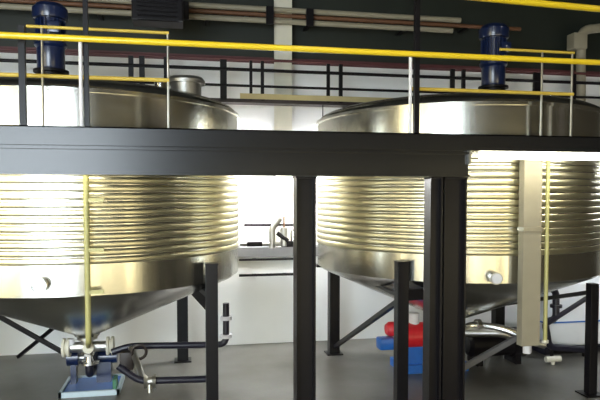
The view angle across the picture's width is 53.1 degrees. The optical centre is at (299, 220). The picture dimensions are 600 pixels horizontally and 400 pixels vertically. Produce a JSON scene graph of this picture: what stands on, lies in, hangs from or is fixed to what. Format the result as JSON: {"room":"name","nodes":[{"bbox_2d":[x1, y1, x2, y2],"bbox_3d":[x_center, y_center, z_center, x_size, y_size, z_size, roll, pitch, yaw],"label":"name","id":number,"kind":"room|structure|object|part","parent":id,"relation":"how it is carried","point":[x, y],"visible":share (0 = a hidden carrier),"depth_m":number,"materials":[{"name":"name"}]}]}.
{"room":"processing plant","nodes":[
{"label":"processing plant","id":0,"kind":"room"},
{"bbox_2d":[0,338,599,399],"bbox_3d":[2.211,3.304,4.566,28.600,0.200,20.450,0,3,-11],"label":"floor","id":1,"kind":"structure","parent":0,"point":[263,371],"depth_m":11.31,"materials":[{"name":"concrete"}]},
{"bbox_2d":[58,351,124,398],"bbox_3d":[-3.630,2.563,10.521,0.984,0.760,0.950,0,3,-11],"label":"pump skid","id":2,"kind":"object","parent":1,"relation":"on","point":[104,383],"visible":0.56,"depth_m":10.53,"materials":[{"name":"paint"}]},
{"bbox_3d":[-4.013,2.419,10.630,0.192,0.320,0.320,0,3,-11],"label":"motor","id":3,"kind":"part","parent":2,"relation":"part of","materials":[{"name":"blue paint"}]},
{"bbox_3d":[-3.703,2.436,10.690,0.240,0.380,0.380,0,3,-11],"label":"pump casing","id":4,"kind":"part","parent":2,"relation":"part of","materials":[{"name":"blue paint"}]},
{"bbox_2d":[58,373,124,398],"bbox_3d":[-3.630,2.898,10.536,0.984,0.090,0.950,0,3,-11],"label":"tray","id":5,"kind":"object","parent":2,"relation":"on","point":[83,386],"depth_m":10.37,"materials":[{"name":"paint"}]},
{"bbox_2d":[111,302,231,392],"bbox_3d":[-2.099,2.071,9.844,2.016,1.235,0.967,0,3,-11],"label":"piping","id":6,"kind":"object","parent":2,"relation":"attached to","point":[129,357],"visible":0.91,"depth_m":9.86,"materials":[{"name":"paint"}]},
{"bbox_2d":[0,75,238,399],"bbox_3d":[-3.650,0.332,10.127,5.237,5.254,5.388,0,3,-11],"label":"storage tank","id":7,"kind":"object","parent":1,"relation":"on","point":[165,240],"visible":0.82,"depth_m":8.06,"materials":[{"name":"silver metal"}]},
{"bbox_2d":[32,1,68,74],"bbox_3d":[-4.148,-2.876,9.986,0.600,1.424,0.600,0,3,-11],"label":"motor","id":8,"kind":"object","parent":7,"relation":"on","point":[49,13],"visible":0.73,"depth_m":9.79,"materials":[{"name":"paint"}]},
{"bbox_3d":[-4.148,-3.130,9.975,0.480,0.394,0.477,0,3,-11],"label":"motor","id":9,"kind":"part","parent":8,"relation":"part of","materials":[{"name":"blue paint"}]},
{"bbox_2d":[61,336,114,365],"bbox_3d":[-3.628,2.236,10.289,0.840,0.445,0.358,0,3,-11],"label":"outlet manifold","id":10,"kind":"object","parent":7,"relation":"attached to","point":[68,346],"visible":0.91,"depth_m":10.22,"materials":[{"name":"metal"}]},
{"bbox_3d":[-3.596,2.364,10.177,0.141,0.188,0.056,2,3,34],"label":"valve lever","id":11,"kind":"part","parent":10,"relation":"part of","materials":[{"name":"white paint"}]},
{"bbox_2d":[82,175,103,352],"bbox_3d":[-3.087,0.598,8.885,0.254,3.410,2.678,-1,3,-21],"label":"pipe","id":12,"kind":"object","parent":10,"relation":"attached to","point":[88,347],"visible":0.97,"depth_m":7.64,"materials":[{"name":"metal"}]},
{"bbox_3d":[-2.392,1.952,12.218,0.220,1.834,0.220,0,3,-11],"label":"leg","id":13,"kind":"part","parent":7,"relation":"part of","materials":[{"name":"paint"}]},
{"bbox_3d":[-2.392,2.856,12.257,0.340,0.024,0.340,0,3,-11],"label":"plate","id":14,"kind":"part","parent":7,"relation":"part of","materials":[{"name":"paint"}]},
{"bbox_3d":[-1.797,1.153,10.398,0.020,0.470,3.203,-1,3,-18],"label":"gusset plate","id":15,"kind":"part","parent":7,"relation":"part of","materials":[{"name":"black paint"}]},
{"bbox_3d":[-1.308,1.822,8.904,0.195,2.383,0.195,0,3,-11],"label":"leg","id":16,"kind":"part","parent":7,"relation":"part of","materials":[{"name":"paint"}]},
{"bbox_2d":[292,176,316,399],"bbox_3d":[0.056,1.258,7.647,0.365,3.620,0.380,0,3,-11],"label":"steel column","id":17,"kind":"structure","parent":1,"relation":"on","point":[304,187],"depth_m":7.59,"materials":[{"name":"metal"}]},
{"bbox_3d":[0.056,-0.540,7.569,0.275,0.022,0.270,0,3,-11],"label":"cap plate","id":18,"kind":"part","parent":17,"relation":"part of","materials":[{"name":"paint"}]},
{"bbox_2d":[376,312,468,373],"bbox_3d":[2.318,2.340,11.703,1.765,1.103,0.700,0,3,-11],"label":"pump skid","id":19,"kind":"object","parent":1,"relation":"on","point":[415,354],"visible":0.38,"depth_m":11.42,"materials":[{"name":"blue paint"}]},
{"bbox_3d":[1.637,2.337,11.420,0.320,0.220,0.280,0,3,-11],"label":"gear casing","id":20,"kind":"part","parent":19,"relation":"part of","materials":[{"name":"blue paint"}]},
{"bbox_3d":[2.170,2.230,11.619,0.572,0.496,0.500,0,3,-11],"label":"motor","id":21,"kind":"part","parent":19,"relation":"part of","materials":[{"name":"red paint"}]},
{"bbox_3d":[2.523,2.810,11.763,1.347,0.160,0.700,0,3,-11],"label":"skid frame","id":22,"kind":"part","parent":19,"relation":"part of","materials":[{"name":"blue paint"}]},
{"bbox_2d":[422,177,442,399],"bbox_3d":[1.750,1.245,7.939,0.165,3.620,0.360,0,3,-11],"label":"steel column","id":23,"kind":"structure","parent":1,"relation":"on","point":[433,186],"depth_m":7.88,"materials":[{"name":"metal"}]},
{"bbox_2d":[0,125,599,176],"bbox_3d":[0.628,-0.838,7.665,10.844,0.555,0.300,0,3,-11],"label":"steel beam","id":24,"kind":"structure","parent":23,"relation":"on","point":[24,149],"depth_m":7.32,"materials":[{"name":"metal"}]},
{"bbox_2d":[82,0,89,125],"bbox_3d":[-2.494,-3.795,6.914,0.055,5.420,0.055,0,3,-11],"label":"steel post","id":25,"kind":"object","parent":24,"relation":"on","point":[84,2],"visible":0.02,"depth_m":6.98,"materials":[{"name":"metal"}]},
{"bbox_2d":[0,32,599,132],"bbox_3d":[0.649,-1.628,7.520,10.844,1.038,0.089,0,3,-11],"label":"guard railing","id":26,"kind":"object","parent":24,"relation":"on","point":[4,35],"visible":1,"depth_m":7.28,"materials":[{"name":"yellow metal"}]},
{"bbox_3d":[-2.533,-1.585,6.937,0.043,1.001,0.044,0,3,-11],"label":"railing post","id":27,"kind":"part","parent":26,"relation":"part of","materials":[{"name":"white metal"}]},
{"bbox_3d":[0.651,-2.110,7.491,10.844,0.074,0.074,0,3,-11],"label":"rail","id":28,"kind":"part","parent":26,"relation":"part of","materials":[{"name":"yellow metal"}]},
{"bbox_3d":[1.413,-1.617,7.689,0.043,1.001,0.044,0,3,-11],"label":"railing post","id":29,"kind":"part","parent":26,"relation":"part of","materials":[{"name":"silver metal"}]},
{"bbox_2d":[413,0,419,132],"bbox_3d":[1.507,-3.829,7.676,0.065,5.420,0.065,0,3,-11],"label":"steel post","id":30,"kind":"object","parent":24,"relation":"on","point":[416,40],"visible":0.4,"depth_m":7.73,"materials":[{"name":"metal"}]},
{"bbox_3d":[2.192,-0.826,7.964,0.024,0.175,0.300,0,3,-11],"label":"plate","id":31,"kind":"part","parent":24,"relation":"part of","materials":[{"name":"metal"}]},
{"bbox_3d":[0.575,-1.087,7.934,10.844,0.040,0.590,0,3,-11],"label":"deck plate","id":32,"kind":"object","parent":24,"relation":"on","visible":0},
{"bbox_2d":[17,25,26,124],"bbox_3d":[-3.217,-1.665,6.956,0.070,1.160,0.070,0,3,-11],"label":"steel post","id":33,"kind":"object","parent":32,"relation":"on","point":[22,75],"visible":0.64,"depth_m":6.93,"materials":[{"name":"metal"}]},
{"bbox_2d":[0,24,169,127],"bbox_3d":[-2.995,-1.745,7.453,2.683,1.317,0.052,0,3,-11],"label":"guard railing","id":34,"kind":"object","parent":32,"relation":"on","point":[42,75],"visible":0.83,"depth_m":7.50,"materials":[{"name":"yellow metal"}]},
{"bbox_3d":[-3.182,-1.734,7.418,0.030,1.297,0.032,0,3,-11],"label":"railing post","id":35,"kind":"part","parent":34,"relation":"part of","materials":[{"name":"metal"}]},
{"bbox_3d":[-2.995,-1.785,7.451,2.683,0.052,0.052,0,3,-11],"label":"rail","id":36,"kind":"part","parent":34,"relation":"part of","materials":[{"name":"yellow metal"}]},
{"bbox_3d":[-2.516,-2.387,7.516,1.705,0.040,0.040,0,3,-11],"label":"rail","id":37,"kind":"part","parent":34,"relation":"part of","materials":[{"name":"yellow metal"}]},
{"bbox_3d":[-1.692,-1.746,7.702,0.030,1.297,0.032,0,3,-11],"label":"railing post","id":38,"kind":"part","parent":34,"relation":"part of","materials":[{"name":"metal"}]},
{"bbox_2d":[412,48,574,135],"bbox_3d":[2.773,-1.793,8.552,2.495,1.317,0.052,0,3,-11],"label":"guard railing","id":39,"kind":"object","parent":32,"relation":"on","point":[541,93],"visible":0.79,"depth_m":8.65,"materials":[{"name":"yellow metal"}]},
{"bbox_3d":[2.773,-1.833,8.551,2.495,0.052,0.052,0,3,-11],"label":"rail","id":40,"kind":"part","parent":39,"relation":"part of","materials":[{"name":"yellow metal"}]},
{"bbox_3d":[3.422,-2.436,8.648,1.173,0.040,0.040,0,3,-11],"label":"rail","id":41,"kind":"part","parent":39,"relation":"part of","materials":[{"name":"yellow metal"}]},
{"bbox_3d":[3.499,-1.789,8.691,0.030,1.297,0.032,0,3,-11],"label":"railing post","id":42,"kind":"part","parent":39,"relation":"part of","materials":[{"name":"metal"}]},
{"bbox_3d":[3.974,-1.793,8.782,0.030,1.297,0.032,0,3,-11],"label":"railing post","id":43,"kind":"part","parent":39,"relation":"part of","materials":[{"name":"metal"}]},
{"bbox_2d":[517,160,542,353],"bbox_3d":[3.352,0.427,8.760,0.310,3.058,0.160,0,3,-11],"label":"duct","id":44,"kind":"object","parent":32,"relation":"hanging from","point":[529,228],"visible":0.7,"depth_m":8.70,"materials":[{"name":"beige metal"}]},
{"bbox_2d":[475,151,599,159],"bbox_3d":[3.682,-0.962,8.344,2.600,0.245,0.180,0,3,-11],"label":"lamp","id":45,"kind":"object","parent":32,"relation":"hanging from","point":[522,155],"visible":0.58,"depth_m":8.21,"materials":[{"name":"white paint"}]},
{"bbox_2d":[541,160,549,342],"bbox_3d":[3.622,0.354,8.808,0.100,2.916,0.100,0,3,-11],"label":"pipe","id":46,"kind":"object","parent":32,"relation":"attached to","point":[547,190],"visible":0.83,"depth_m":8.79,"materials":[{"name":"yellow metal"}]},
{"bbox_3d":[1.750,-0.552,7.861,0.165,0.022,0.250,0,3,-11],"label":"cap plate","id":47,"kind":"part","parent":23,"relation":"part of","materials":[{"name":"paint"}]},
{"bbox_2d":[441,177,467,399],"bbox_3d":[2.011,1.241,8.030,0.310,3.620,0.400,0,3,-11],"label":"steel column","id":48,"kind":"structure","parent":1,"relation":"on","point":[454,228],"depth_m":7.96,"materials":[{"name":"metal"}]},
{"bbox_3d":[2.011,-0.556,7.951,0.310,0.022,0.290,0,3,-11],"label":"cap plate","id":49,"kind":"part","parent":48,"relation":"part of","materials":[{"name":"paint"}]},
{"bbox_2d":[316,93,599,399],"bbox_3d":[2.929,0.343,11.409,5.204,5.120,5.337,0,3,-11],"label":"storage tank","id":50,"kind":"object","parent":1,"relation":"on","point":[370,230],"visible":0.71,"depth_m":9.20,"materials":[{"name":"silver metal"}]},
{"bbox_3d":[0.717,1.882,12.773,0.220,1.925,0.220,0,3,-11],"label":"leg","id":51,"kind":"part","parent":50,"relation":"part of","materials":[{"name":"paint"}]},
{"bbox_3d":[0.717,2.832,12.814,0.340,0.024,0.340,0,3,-11],"label":"plate","id":52,"kind":"part","parent":50,"relation":"part of","materials":[{"name":"paint"}]},
{"bbox_3d":[1.548,1.810,9.186,0.195,2.383,0.195,0,3,-11],"label":"leg","id":53,"kind":"part","parent":50,"relation":"part of","materials":[{"name":"paint"}]},
{"bbox_2d":[478,23,510,89],"bbox_3d":[3.701,-2.977,11.480,0.600,1.496,0.600,0,3,-11],"label":"motor","id":54,"kind":"object","parent":50,"relation":"on","point":[493,37],"visible":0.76,"depth_m":11.28,"materials":[{"name":"paint"}]},
{"bbox_3d":[3.701,-3.232,11.469,0.480,0.466,0.477,0,3,-11],"label":"motor","id":55,"kind":"part","parent":54,"relation":"part of","materials":[{"name":"blue paint"}]},
{"bbox_3d":[4.462,1.854,13.508,0.220,1.917,0.220,0,3,-11],"label":"leg","id":56,"kind":"part","parent":50,"relation":"part of","materials":[{"name":"paint"}]},
{"bbox_2d":[465,319,546,351],"bbox_3d":[3.596,2.098,11.106,1.796,0.536,0.488,1,3,23],"label":"pipe","id":57,"kind":"object","parent":50,"relation":"attached to","point":[477,328],"visible":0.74,"depth_m":10.98,"materials":[{"name":"metal"}]},
{"bbox_3d":[4.931,2.946,10.193,0.340,0.024,0.340,0,3,-11],"label":"plate","id":58,"kind":"part","parent":50,"relation":"part of","materials":[{"name":"paint"}]},
{"bbox_3d":[4.931,2.011,10.152,0.150,1.896,0.150,0,3,-11],"label":"leg","id":59,"kind":"part","parent":50,"relation":"part of","materials":[{"name":"paint"}]},
{"bbox_2d":[465,334,516,369],"bbox_3d":[3.248,2.405,10.202,1.476,1.105,0.070,0,3,-11],"label":"strut","id":60,"kind":"object","parent":1,"relation":"on","point":[512,339],"visible":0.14,"depth_m":10.17,"materials":[{"name":"grey paint"}]},
{"bbox_2d":[465,327,526,366],"bbox_3d":[3.948,2.499,12.123,1.274,0.750,0.600,0,3,-11],"label":"pump","id":61,"kind":"object","parent":1,"relation":"on","point":[474,346],"visible":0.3,"depth_m":11.89,"materials":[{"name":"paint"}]},
{"bbox_2d":[544,356,561,364],"bbox_3d":[5.056,2.797,11.991,0.320,0.166,0.120,0,3,-11],"label":"valve","id":62,"kind":"object","parent":1,"relation":"on","point":[552,359],"visible":1,"depth_m":11.95,"materials":[{"name":"beige paint"}]},
{"bbox_2d":[542,290,585,356],"bbox_3d":[5.500,2.080,12.472,1.137,1.556,0.236,0,3,-11],"label":"pipe","id":63,"kind":"object","parent":1,"relation":"on","point":[556,314],"visible":0.69,"depth_m":12.39,"materials":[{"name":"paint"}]},
{"bbox_2d":[532,276,599,354],"bbox_3d":[6.107,2.043,13.331,2.133,1.555,1.040,0,3,-11],"label":"container","id":64,"kind":"object","parent":1,"relation":"on","point":[569,329],"visible":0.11,"depth_m":12.76,"materials":[{"name":"white plastic"}]},
{"bbox_2d":[0,0,599,245],"bbox_3d":[0.324,-2.023,14.239,28.000,9.600,0.300,0,3,-11],"label":"wall","id":65,"kind":"structure","parent":0,"point":[542,28],"depth_m":14.05,"materials":[{"name":"white paint"}]},
{"bbox_2d":[0,3,452,35],"bbox_3d":[-2.049,-4.379,13.193,11.293,0.120,0.657,0,3,-11],"label":"pipe","id":66,"kind":"object","parent":65,"relation":"attached to","point":[99,12],"visible":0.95,"depth_m":13.10,"materials":[{"name":"metal"}]},
{"bbox_2d":[306,8,313,26],"bbox_3d":[0.215,-4.470,13.243,0.160,0.370,0.095,0,3,-11],"label":"hanger","id":67,"kind":"object","parent":66,"relation":"attached to","point":[309,12],"visible":1,"depth_m":13.20,"materials":[{"name":"paint"}]},
{"bbox_2d":[0,0,520,32],"bbox_3d":[-1.197,-4.528,13.382,13.079,0.090,0.592,0,3,-11],"label":"pipe","id":68,"kind":"object","parent":65,"relation":"attached to","point":[465,27],"visible":0.7,"depth_m":13.27,"materials":[{"name":"metal"}]},
{"bbox_2d":[65,0,460,25],"bbox_3d":[-1.950,-4.629,13.201,11.494,0.120,0.657,0,3,-11],"label":"pipe","id":69,"kind":"object","parent":65,"relation":"attached to","point":[210,6],"visible":0.63,"depth_m":13.29,"materials":[{"name":"metal"}]},
{"bbox_2d":[183,1,188,19],"bbox_3d":[-2.421,-4.448,12.741,0.120,0.370,0.095,0,3,-11],"label":"hanger","id":70,"kind":"object","parent":69,"relation":"attached to","point":[185,3],"visible":1,"depth_m":12.70,"materials":[{"name":"paint"}]},
{"bbox_2d":[266,6,273,24],"bbox_3d":[-0.657,-4.463,13.077,0.160,0.370,0.095,0,3,-11],"label":"hanger","id":71,"kind":"object","parent":69,"relation":"attached to","point":[269,9],"visible":1,"depth_m":13.03,"materials":[{"name":"paint"}]},
{"bbox_2d":[0,48,599,107],"bbox_3d":[-0.053,-2.986,13.502,20.000,1.022,0.917,0,3,-11],"label":"walkway","id":72,"kind":"object","parent":65,"relation":"attached to","point":[249,98],"visible":0.63,"depth_m":13.08,"materials":[{"name":"brown paint"}]},
{"bbox_3d":[-3.499,-2.995,12.428,0.100,0.893,0.060,0,3,-11],"label":"railing post","id":73,"kind":"part","parent":72,"relation":"part of","materials":[{"name":"metal"}]},
{"bbox_3d":[-3.282,-2.997,12.469,0.110,0.893,0.060,0,3,-11],"label":"railing post","id":74,"kind":"part","parent":72,"relation":"part of","materials":[{"name":"metal"}]},
{"bbox_3d":[-2.805,-3.001,12.560,0.090,0.893,0.060,0,3,-11],"label":"railing post","id":75,"kind":"part","parent":72,"relation":"part of","materials":[{"name":"metal"}]},
{"bbox_3d":[-1.632,-3.010,12.784,0.140,0.893,0.060,0,3,-11],"label":"railing post","id":76,"kind":"part","parent":72,"relation":"part of","materials":[{"name":"metal"}]},
{"bbox_3d":[-1.056,-3.015,12.893,0.060,0.893,0.060,0,3,-11],"label":"railing post","id":77,"kind":"part","parent":72,"relation":"part of","materials":[{"name":"metal"}]},
{"bbox_3d":[-0.812,-3.017,12.940,0.070,0.893,0.060,0,3,-11],"label":"railing post","id":78,"kind":"part","parent":72,"relation":"part of","materials":[{"name":"metal"}]},
{"bbox_3d":[0.025,-3.450,13.071,20.000,0.057,0.060,0,3,-11],"label":"rail","id":79,"kind":"part","parent":72,"relation":"part of","materials":[{"name":"yellow metal"}]},
{"bbox_3d":[0.025,-3.232,13.080,20.000,0.068,0.072,0,3,-11],"label":"rail","id":80,"kind":"part","parent":72,"relation":"part of","materials":[{"name":"metal"}]},
{"bbox_3d":[0.621,-3.029,13.213,0.070,0.893,0.060,0,3,-11],"label":"railing post","id":81,"kind":"part","parent":72,"relation":"part of","materials":[{"name":"metal"}]},
{"bbox_3d":[0.899,-3.031,13.266,0.080,0.893,0.060,0,3,-11],"label":"railing post","id":82,"kind":"part","parent":72,"relation":"part of","materials":[{"name":"metal"}]},
{"bbox_3d":[0.025,-2.892,13.095,20.000,0.053,0.056,0,3,-11],"label":"rail","id":83,"kind":"part","parent":72,"relation":"part of","materials":[{"name":"metal"}]},
{"bbox_3d":[3.494,-3.053,13.761,0.100,0.893,0.060,0,3,-11],"label":"railing post","id":84,"kind":"part","parent":72,"relation":"part of","materials":[{"name":"metal"}]},
{"bbox_3d":[3.759,-3.055,13.811,0.080,0.893,0.060,0,3,-11],"label":"railing post","id":85,"kind":"part","parent":72,"relation":"part of","materials":[{"name":"metal"}]},
{"bbox_3d":[5.596,-3.071,14.161,0.200,0.893,0.060,0,3,-11],"label":"railing post","id":86,"kind":"part","parent":72,"relation":"part of","materials":[{"name":"metal"}]},
{"bbox_3d":[6.549,-3.078,14.343,0.070,0.893,0.060,0,3,-11],"label":"railing post","id":87,"kind":"part","parent":72,"relation":"part of","materials":[{"name":"metal"}]},
{"bbox_2d":[567,24,599,101],"bbox_3d":[7.476,-3.804,14.712,1.938,2.306,0.360,0,3,-11],"label":"vent pipe","id":88,"kind":"object","parent":72,"relation":"on","point":[577,42],"visible":0.69,"depth_m":14.50,"materials":[{"name":"beige metal"}]},
{"bbox_2d":[0,46,599,76],"bbox_3d":[0.355,-3.679,14.000,28.000,0.130,0.040,0,3,-11],"label":"trim","id":89,"kind":"structure","parent":65,"relation":"attached to","point":[0,46],"depth_m":13.91,"materials":[{"name":"red paint"}]},
{"bbox_2d":[0,256,599,355],"bbox_3d":[0.389,1.798,14.062,28.000,1.980,0.400,0,3,-11],"label":"wall","id":90,"kind":"structure","parent":0,"point":[260,307],"depth_m":13.60,"materials":[{"name":"white paint"}]},
{"bbox_2d":[239,273,292,276],"bbox_3d":[-0.688,1.226,13.550,1.384,0.060,0.147,0,3,-11],"label":"pipe","id":91,"kind":"object","parent":90,"relation":"attached to","point":[266,274],"visible":0.8,"depth_m":13.48,"materials":[{"name":"metal"}]},
{"bbox_2d":[239,258,292,260],"bbox_3d":[-0.689,0.877,13.537,1.384,0.050,0.142,0,3,-11],"label":"pipe","id":92,"kind":"object","parent":90,"relation":"attached to","point":[252,259],"visible":0.8,"depth_m":13.45,"materials":[{"name":"metal"}]},
{"bbox_2d":[238,245,317,257],"bbox_3d":[0.394,0.700,13.990,28.000,0.220,0.450,0,3,-11],"label":"trim","id":93,"kind":"structure","parent":90,"relation":"on","point":[243,251],"depth_m":13.55,"materials":[{"name":"grey metal"}]},
{"bbox_2d":[240,216,292,247],"bbox_3d":[-0.653,0.264,13.292,1.348,0.715,0.240,0,3,-11],"label":"piping","id":94,"kind":"object","parent":93,"relation":"on","point":[283,234],"visible":0.9,"depth_m":13.28,"materials":[{"name":"paint"}]},
{"bbox_3d":[-1.003,0.525,13.231,0.340,0.100,0.120,0,3,-11],"label":"valve handle","id":95,"kind":"part","parent":94,"relation":"part of","materials":[{"name":"paint"}]},
{"bbox_3d":[-0.387,0.372,13.291,0.303,0.258,0.100,0,3,-11],"label":"valve lever","id":96,"kind":"part","parent":94,"relation":"part of","materials":[{"name":"paint"}]},
{"bbox_3d":[-0.267,0.530,13.372,0.300,0.130,0.120,0,3,-11],"label":"valve handle","id":97,"kind":"part","parent":94,"relation":"part of","materials":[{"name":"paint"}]},
{"bbox_2d":[274,0,291,246],"bbox_3d":[-0.387,-3.098,13.649,0.360,7.400,0.310,0,3,-11],"label":"column","id":98,"kind":"structure","parent":93,"relation":"on","point":[282,33],"depth_m":13.54,"materials":[{"name":"beige paint"}]},
{"bbox_3d":[2.211,-6.487,4.139,28.600,0.200,20.450,0,3,-11],"label":"ceiling","id":99,"kind":"structure","parent":0,"visible":0},
{"bbox_2d":[131,0,182,28],"bbox_3d":[-2.635,-5.158,11.074,0.920,3.061,0.535,0,3,-11],"label":"heater","id":100,"kind":"object","parent":99,"relation":"hanging from","point":[144,13],"visible":1,"depth_m":10.92,"materials":[{"name":"paint"}]},
{"bbox_2d":[471,0,599,11],"bbox_3d":[3.085,-4.648,7.665,5.634,3.781,0.084,-1,3,-15],"label":"pipe","id":101,"kind":"object","parent":99,"relation":"hanging from","point":[538,3],"visible":1,"depth_m":7.76,"materials":[{"name":"yellow metal"}]}
]}

